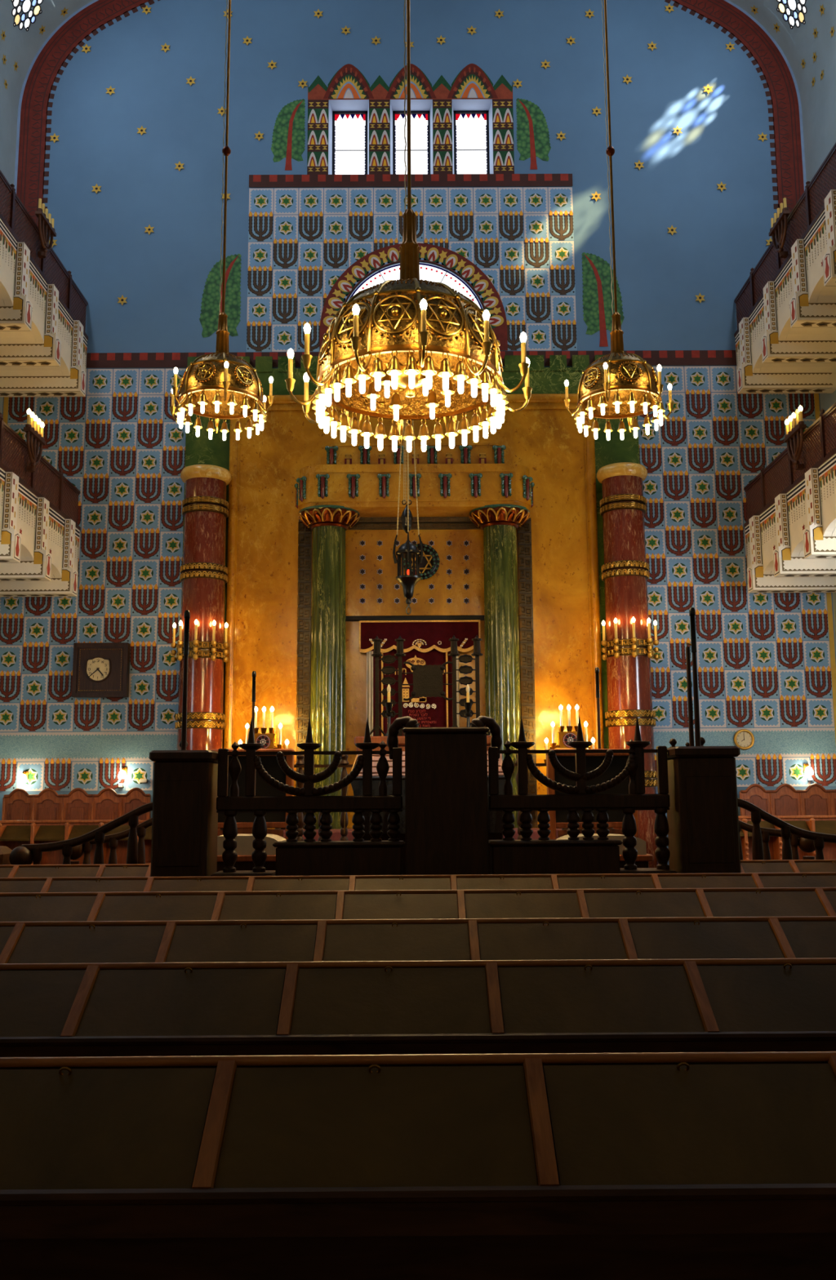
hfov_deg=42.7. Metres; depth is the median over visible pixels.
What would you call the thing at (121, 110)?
wall
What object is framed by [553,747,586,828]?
pedestal
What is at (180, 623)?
candle
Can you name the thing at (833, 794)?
stall
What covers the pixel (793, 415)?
candle
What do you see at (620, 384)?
chandelier
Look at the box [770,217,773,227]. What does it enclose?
candle
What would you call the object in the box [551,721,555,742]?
candle
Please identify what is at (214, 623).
candle
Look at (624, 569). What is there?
marble column
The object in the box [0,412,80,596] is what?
gallery
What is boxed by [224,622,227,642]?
candle
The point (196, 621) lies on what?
candle
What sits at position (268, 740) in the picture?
candelabrum
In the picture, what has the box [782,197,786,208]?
candle
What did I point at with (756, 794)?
stall
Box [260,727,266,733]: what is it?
socket
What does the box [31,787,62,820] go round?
stall
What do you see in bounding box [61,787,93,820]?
stall
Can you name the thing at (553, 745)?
socket
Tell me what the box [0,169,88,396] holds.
gallery
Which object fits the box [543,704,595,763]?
candelabrum
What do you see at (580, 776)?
grille
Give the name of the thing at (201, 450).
trim
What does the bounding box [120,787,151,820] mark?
stall
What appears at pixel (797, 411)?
candle
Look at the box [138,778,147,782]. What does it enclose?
wall socket
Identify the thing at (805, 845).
pew
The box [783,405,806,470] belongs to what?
lamp
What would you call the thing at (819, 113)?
wall
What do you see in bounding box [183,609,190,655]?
socket
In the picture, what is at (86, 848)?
stair handrail
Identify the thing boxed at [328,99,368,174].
window
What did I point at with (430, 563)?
medallion
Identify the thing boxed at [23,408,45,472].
lamp
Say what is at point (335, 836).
steps
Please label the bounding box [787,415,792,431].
candle
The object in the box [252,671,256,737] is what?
canopy pole
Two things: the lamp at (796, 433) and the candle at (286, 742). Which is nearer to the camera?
the lamp at (796, 433)
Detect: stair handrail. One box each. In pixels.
[8,801,152,864]
[70,817,151,864]
[737,798,835,860]
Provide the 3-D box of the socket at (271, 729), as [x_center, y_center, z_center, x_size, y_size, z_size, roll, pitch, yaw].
[-2.696,1.674,19.756,0.120,0.107,0.104,0,-8,0]
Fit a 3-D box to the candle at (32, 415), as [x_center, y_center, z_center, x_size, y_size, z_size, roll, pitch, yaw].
[-6.854,-3.900,19.017,0.080,0.325,0.076,0,-8,0]
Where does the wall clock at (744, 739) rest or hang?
attached to the wall at (121, 110)
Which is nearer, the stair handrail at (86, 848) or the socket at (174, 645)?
the stair handrail at (86, 848)
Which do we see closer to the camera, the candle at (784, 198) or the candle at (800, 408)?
the candle at (800, 408)
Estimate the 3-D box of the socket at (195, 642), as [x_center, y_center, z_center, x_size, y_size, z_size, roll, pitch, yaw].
[-4.268,0.185,20.548,0.110,0.390,0.105,0,-8,0]
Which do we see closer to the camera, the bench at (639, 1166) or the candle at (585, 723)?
the bench at (639, 1166)
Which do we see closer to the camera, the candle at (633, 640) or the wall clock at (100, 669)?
the candle at (633, 640)
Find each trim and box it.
[181,355,639,748]
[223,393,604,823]
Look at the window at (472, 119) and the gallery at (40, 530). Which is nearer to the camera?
the gallery at (40, 530)
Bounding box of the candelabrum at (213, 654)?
[170,618,228,662]
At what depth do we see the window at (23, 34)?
22.75 m
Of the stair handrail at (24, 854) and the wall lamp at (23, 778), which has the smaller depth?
the stair handrail at (24, 854)
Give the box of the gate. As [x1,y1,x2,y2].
[369,635,490,736]
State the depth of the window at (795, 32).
22.84 m
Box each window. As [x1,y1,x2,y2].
[0,0,54,48]
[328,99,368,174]
[347,262,482,308]
[390,99,433,174]
[452,99,493,173]
[763,0,817,47]
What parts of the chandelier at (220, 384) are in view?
candle bulb, lamp bulb, arm, lamp bulb, lamp bulb, lamp bulb, lamp bulb, lamp bulb, lamp bulb, lamp bulb, lamp bulb, arm, lamp bulb, rod, arm, rod knob, candle bulb, lamp bulb, lamp bulb, lamp bulb, lamp bulb, lamp bulb, lamp bulb, lamp bulb, lamp bulb, arm, candle bulb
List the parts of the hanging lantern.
hook arm, chain, chain, chain, lamp shade, hook arm, chain, chain, chain, hook arm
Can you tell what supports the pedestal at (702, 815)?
on the floor
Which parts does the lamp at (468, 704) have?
bulb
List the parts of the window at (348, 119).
glass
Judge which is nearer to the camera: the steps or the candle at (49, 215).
the steps
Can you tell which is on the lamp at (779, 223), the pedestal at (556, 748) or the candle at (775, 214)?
the candle at (775, 214)
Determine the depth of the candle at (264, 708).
19.78 m
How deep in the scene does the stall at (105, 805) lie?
20.88 m
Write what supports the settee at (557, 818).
on the platform
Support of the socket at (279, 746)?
attached to the candelabrum at (268, 740)
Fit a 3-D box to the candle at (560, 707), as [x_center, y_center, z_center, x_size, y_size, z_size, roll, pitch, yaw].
[2.647,1.401,19.814,0.072,0.410,0.068,0,-8,0]
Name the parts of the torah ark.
gilt knob, gilt knob, star panel, gilt knob, gilt knob, gilt knob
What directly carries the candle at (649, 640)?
on the ring
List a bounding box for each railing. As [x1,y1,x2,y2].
[210,718,404,875]
[274,753,613,840]
[488,715,677,874]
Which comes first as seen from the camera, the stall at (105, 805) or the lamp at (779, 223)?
the lamp at (779, 223)
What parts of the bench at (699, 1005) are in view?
desk panel, desk panel, desk panel, desk panel, desk panel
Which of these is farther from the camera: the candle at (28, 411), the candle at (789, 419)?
the candle at (789, 419)
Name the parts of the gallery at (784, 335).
lattice panel, screen post, lattice panel, screen post, lattice panel, screen post, lattice panel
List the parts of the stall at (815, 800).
arm, crest moulding, arched moulding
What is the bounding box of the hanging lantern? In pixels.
[392,420,422,614]
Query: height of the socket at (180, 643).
0.390 m
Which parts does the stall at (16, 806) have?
arm, arched moulding, crest moulding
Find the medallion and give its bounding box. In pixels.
[404,541,439,579]
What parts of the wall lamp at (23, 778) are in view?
lamp shade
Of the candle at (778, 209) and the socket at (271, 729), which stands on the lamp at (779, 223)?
the candle at (778, 209)
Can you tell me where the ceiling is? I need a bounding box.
[0,0,835,113]
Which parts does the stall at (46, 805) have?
arm, arched moulding, crest moulding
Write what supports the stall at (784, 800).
on the floor
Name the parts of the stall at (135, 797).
arm, arched moulding, crest moulding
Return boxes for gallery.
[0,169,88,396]
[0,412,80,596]
[733,142,835,393]
[743,402,835,592]
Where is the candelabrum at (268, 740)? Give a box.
[238,706,288,749]
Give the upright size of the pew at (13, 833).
1.215 m
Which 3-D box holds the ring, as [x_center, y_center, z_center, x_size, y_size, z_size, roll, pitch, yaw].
[4.187,0.008,21.076,1.048,0.790,1.039,-4,-9,23]
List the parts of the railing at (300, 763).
rail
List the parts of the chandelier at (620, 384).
candle bulb, arm, lamp bulb, lamp bulb, lamp bulb, lamp bulb, lamp bulb, lamp bulb, lamp bulb, candle bulb, arm, lamp bulb, rod, rod knob, lamp bulb, lamp bulb, arm, lamp bulb, lamp bulb, lamp bulb, lamp bulb, arm, lamp bulb, lamp bulb, candle bulb, lamp bulb, lamp bulb, arm, candle bulb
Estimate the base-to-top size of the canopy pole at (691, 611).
0.994 m
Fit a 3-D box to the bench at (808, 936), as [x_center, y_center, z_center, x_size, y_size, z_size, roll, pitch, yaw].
[-0.059,1.667,4.271,6.738,1.092,0.661,0,-8,0]
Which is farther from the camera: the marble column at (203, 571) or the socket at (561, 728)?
the marble column at (203, 571)
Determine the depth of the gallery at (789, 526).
19.40 m
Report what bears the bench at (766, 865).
on the floor
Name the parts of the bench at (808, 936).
desk panel, desk panel, desk panel, desk panel, desk panel, desk panel, desk panel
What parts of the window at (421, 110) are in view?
glass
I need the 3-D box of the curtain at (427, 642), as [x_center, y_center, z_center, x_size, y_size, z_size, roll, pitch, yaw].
[0.041,0.881,21.153,2.405,2.555,0.137,0,-8,0]
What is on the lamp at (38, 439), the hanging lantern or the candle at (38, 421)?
the candle at (38, 421)
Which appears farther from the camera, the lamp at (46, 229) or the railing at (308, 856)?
the lamp at (46, 229)
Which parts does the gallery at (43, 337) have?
lattice panel, screen post, lattice panel, screen post, lattice panel, screen post, lattice panel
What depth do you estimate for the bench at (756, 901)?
5.29 m
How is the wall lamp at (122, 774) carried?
attached to the wall at (121, 110)
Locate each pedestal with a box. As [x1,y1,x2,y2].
[149,740,217,876]
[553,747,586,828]
[666,737,741,873]
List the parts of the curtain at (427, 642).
embroidered crown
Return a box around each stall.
[1,787,33,820]
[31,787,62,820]
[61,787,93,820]
[90,787,121,819]
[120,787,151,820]
[739,783,771,815]
[769,783,800,815]
[799,783,831,815]
[829,789,835,815]
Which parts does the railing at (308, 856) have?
post, step sill, post, post, rail, post, post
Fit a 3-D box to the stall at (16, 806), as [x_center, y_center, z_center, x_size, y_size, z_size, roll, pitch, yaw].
[-7.796,3.746,20.588,0.595,1.778,0.580,0,-8,0]
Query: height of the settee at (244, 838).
1.243 m
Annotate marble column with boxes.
[174,464,231,830]
[596,462,658,867]
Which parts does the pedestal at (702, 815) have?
turned knob, turned knob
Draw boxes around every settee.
[209,748,293,871]
[546,748,653,867]
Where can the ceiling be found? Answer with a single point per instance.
(808, 61)
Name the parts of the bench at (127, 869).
desk panel, desk panel, desk panel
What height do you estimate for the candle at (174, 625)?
0.410 m
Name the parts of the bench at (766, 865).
desk panel, desk panel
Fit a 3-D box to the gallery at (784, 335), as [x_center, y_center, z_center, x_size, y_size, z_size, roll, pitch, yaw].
[7.484,-6.786,18.235,1.930,2.463,8.880,0,-8,0]
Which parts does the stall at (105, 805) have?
arm, crest moulding, arched moulding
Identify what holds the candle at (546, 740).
on the candelabrum at (563, 737)
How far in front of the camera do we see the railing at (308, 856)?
7.26 m
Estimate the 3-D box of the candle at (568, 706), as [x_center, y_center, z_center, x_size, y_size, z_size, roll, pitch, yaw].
[2.797,1.400,19.815,0.072,0.410,0.068,0,-8,0]
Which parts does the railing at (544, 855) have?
post, post, rail, post, post, step sill, post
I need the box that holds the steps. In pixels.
[281,827,617,840]
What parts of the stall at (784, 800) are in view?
arm, crest moulding, arched moulding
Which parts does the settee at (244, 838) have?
rail, panel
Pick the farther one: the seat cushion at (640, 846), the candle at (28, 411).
the candle at (28, 411)
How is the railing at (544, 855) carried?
on the floor
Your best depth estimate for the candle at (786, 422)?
19.24 m
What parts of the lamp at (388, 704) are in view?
bulb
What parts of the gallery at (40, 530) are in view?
screen post, lattice panel, screen post, screen rail, lattice panel, screen post, lattice panel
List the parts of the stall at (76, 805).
arm, arched moulding, crest moulding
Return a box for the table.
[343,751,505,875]
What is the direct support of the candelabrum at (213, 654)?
attached to the marble column at (203, 571)
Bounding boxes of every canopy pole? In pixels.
[181,609,190,750]
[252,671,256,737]
[595,666,600,748]
[685,607,700,746]
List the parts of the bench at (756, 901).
desk panel, desk panel, desk panel, desk panel, desk panel, desk panel, desk panel, desk panel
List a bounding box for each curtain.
[359,619,480,736]
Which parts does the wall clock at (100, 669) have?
moulding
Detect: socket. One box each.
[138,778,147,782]
[170,642,177,662]
[177,640,182,660]
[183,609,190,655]
[192,640,198,659]
[210,640,216,660]
[222,642,228,662]
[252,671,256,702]
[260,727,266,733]
[268,727,275,733]
[276,744,284,748]
[549,742,557,749]
[558,725,564,731]
[566,725,572,731]
[595,666,599,697]
[688,607,696,652]
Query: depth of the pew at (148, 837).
19.11 m
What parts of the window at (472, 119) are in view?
glass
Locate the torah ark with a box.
[294,443,537,829]
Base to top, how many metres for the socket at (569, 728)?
0.107 m
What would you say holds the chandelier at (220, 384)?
hanging from the ceiling
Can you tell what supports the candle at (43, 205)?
on the lamp at (46, 229)
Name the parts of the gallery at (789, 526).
lattice panel, screen post, lattice panel, screen rail, screen post, lattice panel, screen post, lattice panel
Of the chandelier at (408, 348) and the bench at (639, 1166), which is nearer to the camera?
the bench at (639, 1166)
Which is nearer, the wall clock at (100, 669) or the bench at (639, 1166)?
the bench at (639, 1166)
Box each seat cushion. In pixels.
[217,833,286,855]
[556,833,646,854]
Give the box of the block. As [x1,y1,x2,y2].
[0,845,12,864]
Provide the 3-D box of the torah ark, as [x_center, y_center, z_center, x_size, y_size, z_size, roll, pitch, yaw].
[-0.048,0.364,20.740,4.880,8.420,1.288,0,-8,0]
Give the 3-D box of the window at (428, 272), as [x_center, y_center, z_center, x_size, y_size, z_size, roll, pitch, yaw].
[-0.098,-7.092,22.796,3.120,2.010,0.070,0,-8,0]
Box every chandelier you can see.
[169,0,274,440]
[284,0,532,452]
[563,0,673,439]
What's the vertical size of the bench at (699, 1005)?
1.084 m
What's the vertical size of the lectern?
2.405 m
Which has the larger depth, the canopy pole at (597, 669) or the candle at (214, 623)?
the candle at (214, 623)
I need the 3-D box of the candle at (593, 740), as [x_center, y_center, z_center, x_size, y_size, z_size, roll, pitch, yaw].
[3.231,2.001,19.729,0.072,0.410,0.068,0,-8,0]
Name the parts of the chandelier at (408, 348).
candle bulb, arm, candle bulb, candle bulb, lamp bulb, arm, lamp bulb, arm, lamp bulb, lamp bulb, lamp bulb, lamp bulb, lamp bulb, lamp bulb, lamp bulb, lamp bulb, lamp bulb, arm, candle bulb, lamp bulb, arm, lamp bulb, lamp bulb, lamp bulb, lamp bulb, lamp bulb, lamp bulb, lamp bulb, lamp bulb, arm, rod, lamp bulb, lamp bulb, arm, candle bulb, lamp bulb, lamp bulb, lamp bulb, lamp bulb, lamp bulb, lamp bulb, arm, lamp bulb, lamp bulb, lamp bulb, lamp bulb, lamp bulb, lamp bulb, arm, lamp bulb, lamp bulb, candle bulb, arm, lamp bulb, lamp bulb, lamp bulb, lamp bulb, lamp bulb, lamp bulb, arm, arm, candle bulb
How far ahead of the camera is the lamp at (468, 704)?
15.04 m
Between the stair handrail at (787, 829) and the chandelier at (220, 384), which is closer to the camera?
the stair handrail at (787, 829)
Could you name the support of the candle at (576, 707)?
on the candelabrum at (563, 737)
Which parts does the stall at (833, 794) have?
arm, panel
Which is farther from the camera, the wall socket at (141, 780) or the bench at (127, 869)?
the wall socket at (141, 780)
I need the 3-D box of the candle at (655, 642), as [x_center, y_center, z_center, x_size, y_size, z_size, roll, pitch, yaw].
[4.669,-0.004,21.010,0.110,0.790,0.105,0,-8,0]
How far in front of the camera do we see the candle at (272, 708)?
19.78 m
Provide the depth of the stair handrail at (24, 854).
8.03 m
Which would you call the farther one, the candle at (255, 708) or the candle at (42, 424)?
the candle at (255, 708)
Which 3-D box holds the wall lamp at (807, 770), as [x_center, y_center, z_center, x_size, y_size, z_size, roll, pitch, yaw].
[7.743,2.566,21.248,0.170,0.227,0.243,0,-8,0]
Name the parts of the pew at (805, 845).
handrail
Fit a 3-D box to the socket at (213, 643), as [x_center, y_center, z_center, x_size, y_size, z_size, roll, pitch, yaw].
[-3.945,0.200,20.660,0.110,0.390,0.105,0,-8,0]
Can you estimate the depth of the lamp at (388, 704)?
15.03 m
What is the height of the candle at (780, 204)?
0.225 m
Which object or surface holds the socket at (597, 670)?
attached to the canopy pole at (597, 669)
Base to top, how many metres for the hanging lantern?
4.541 m
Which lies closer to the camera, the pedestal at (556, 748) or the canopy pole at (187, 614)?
the canopy pole at (187, 614)
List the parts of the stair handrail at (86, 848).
handrail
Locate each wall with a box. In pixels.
[0,0,835,865]
[0,84,17,413]
[801,51,835,649]
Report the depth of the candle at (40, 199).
19.47 m
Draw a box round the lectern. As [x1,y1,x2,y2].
[354,735,491,777]
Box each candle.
[26,408,31,424]
[30,412,35,427]
[33,415,38,431]
[36,418,41,433]
[38,198,41,208]
[40,422,44,436]
[41,203,44,213]
[44,208,48,218]
[48,213,51,222]
[51,217,54,227]
[172,622,176,642]
[178,620,182,640]
[194,618,198,639]
[212,619,216,640]
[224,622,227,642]
[245,723,248,743]
[254,706,257,728]
[262,706,266,727]
[270,706,274,727]
[278,723,282,744]
[284,739,288,748]
[544,737,548,759]
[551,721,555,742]
[559,704,562,725]
[567,704,570,725]
[574,704,578,725]
[583,721,587,741]
[591,737,595,748]
[600,620,607,660]
[613,617,619,657]
[631,617,637,657]
[646,617,653,657]
[653,620,658,659]
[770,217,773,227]
[773,213,777,222]
[777,208,779,217]
[779,202,782,213]
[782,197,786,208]
[784,418,788,434]
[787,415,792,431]
[791,412,795,427]
[794,408,799,424]
[798,405,802,421]
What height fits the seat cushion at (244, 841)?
0.155 m
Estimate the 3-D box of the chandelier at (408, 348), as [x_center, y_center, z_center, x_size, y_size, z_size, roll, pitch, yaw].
[-0.118,-10.347,10.603,2.156,17.063,2.156,0,-8,0]
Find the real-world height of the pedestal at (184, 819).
1.982 m
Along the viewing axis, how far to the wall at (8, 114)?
22.77 m
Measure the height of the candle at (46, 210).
0.225 m
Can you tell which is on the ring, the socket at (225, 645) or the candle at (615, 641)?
the candle at (615, 641)
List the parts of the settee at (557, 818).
rail, panel, frame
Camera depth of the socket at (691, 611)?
7.58 m
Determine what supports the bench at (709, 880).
on the floor
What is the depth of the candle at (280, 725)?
19.73 m
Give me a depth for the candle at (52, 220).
20.14 m
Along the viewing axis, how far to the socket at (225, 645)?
20.92 m
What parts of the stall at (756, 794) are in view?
arm, crest moulding, arched moulding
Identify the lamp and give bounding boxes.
[17,771,28,782]
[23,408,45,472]
[35,198,56,257]
[118,767,127,778]
[383,684,393,736]
[463,684,471,727]
[768,197,790,257]
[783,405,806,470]
[803,764,813,774]
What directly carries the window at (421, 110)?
in the wall at (121, 110)
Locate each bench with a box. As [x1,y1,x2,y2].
[0,863,151,877]
[0,871,835,893]
[0,887,835,921]
[0,915,835,963]
[0,957,835,1057]
[0,1051,835,1279]
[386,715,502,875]
[740,859,835,872]
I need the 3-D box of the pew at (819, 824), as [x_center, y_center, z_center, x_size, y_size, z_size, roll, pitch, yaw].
[6.243,3.513,17.630,2.890,1.215,0.660,0,-8,0]
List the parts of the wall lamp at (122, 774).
lamp shade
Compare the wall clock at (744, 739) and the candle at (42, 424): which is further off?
the wall clock at (744, 739)
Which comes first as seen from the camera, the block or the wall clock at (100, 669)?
the block
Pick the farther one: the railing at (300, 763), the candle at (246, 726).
the candle at (246, 726)
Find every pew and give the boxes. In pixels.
[0,819,140,864]
[139,820,151,863]
[737,815,835,860]
[737,819,815,860]
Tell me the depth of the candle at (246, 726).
19.73 m
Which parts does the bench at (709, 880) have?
desk panel, desk panel, desk panel, desk panel, desk panel, desk panel, desk panel, desk panel, desk panel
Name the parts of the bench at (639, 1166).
desk panel, desk panel, desk panel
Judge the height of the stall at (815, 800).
1.778 m
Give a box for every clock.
[71,642,130,697]
[733,728,754,750]
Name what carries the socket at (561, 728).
attached to the candelabrum at (563, 737)

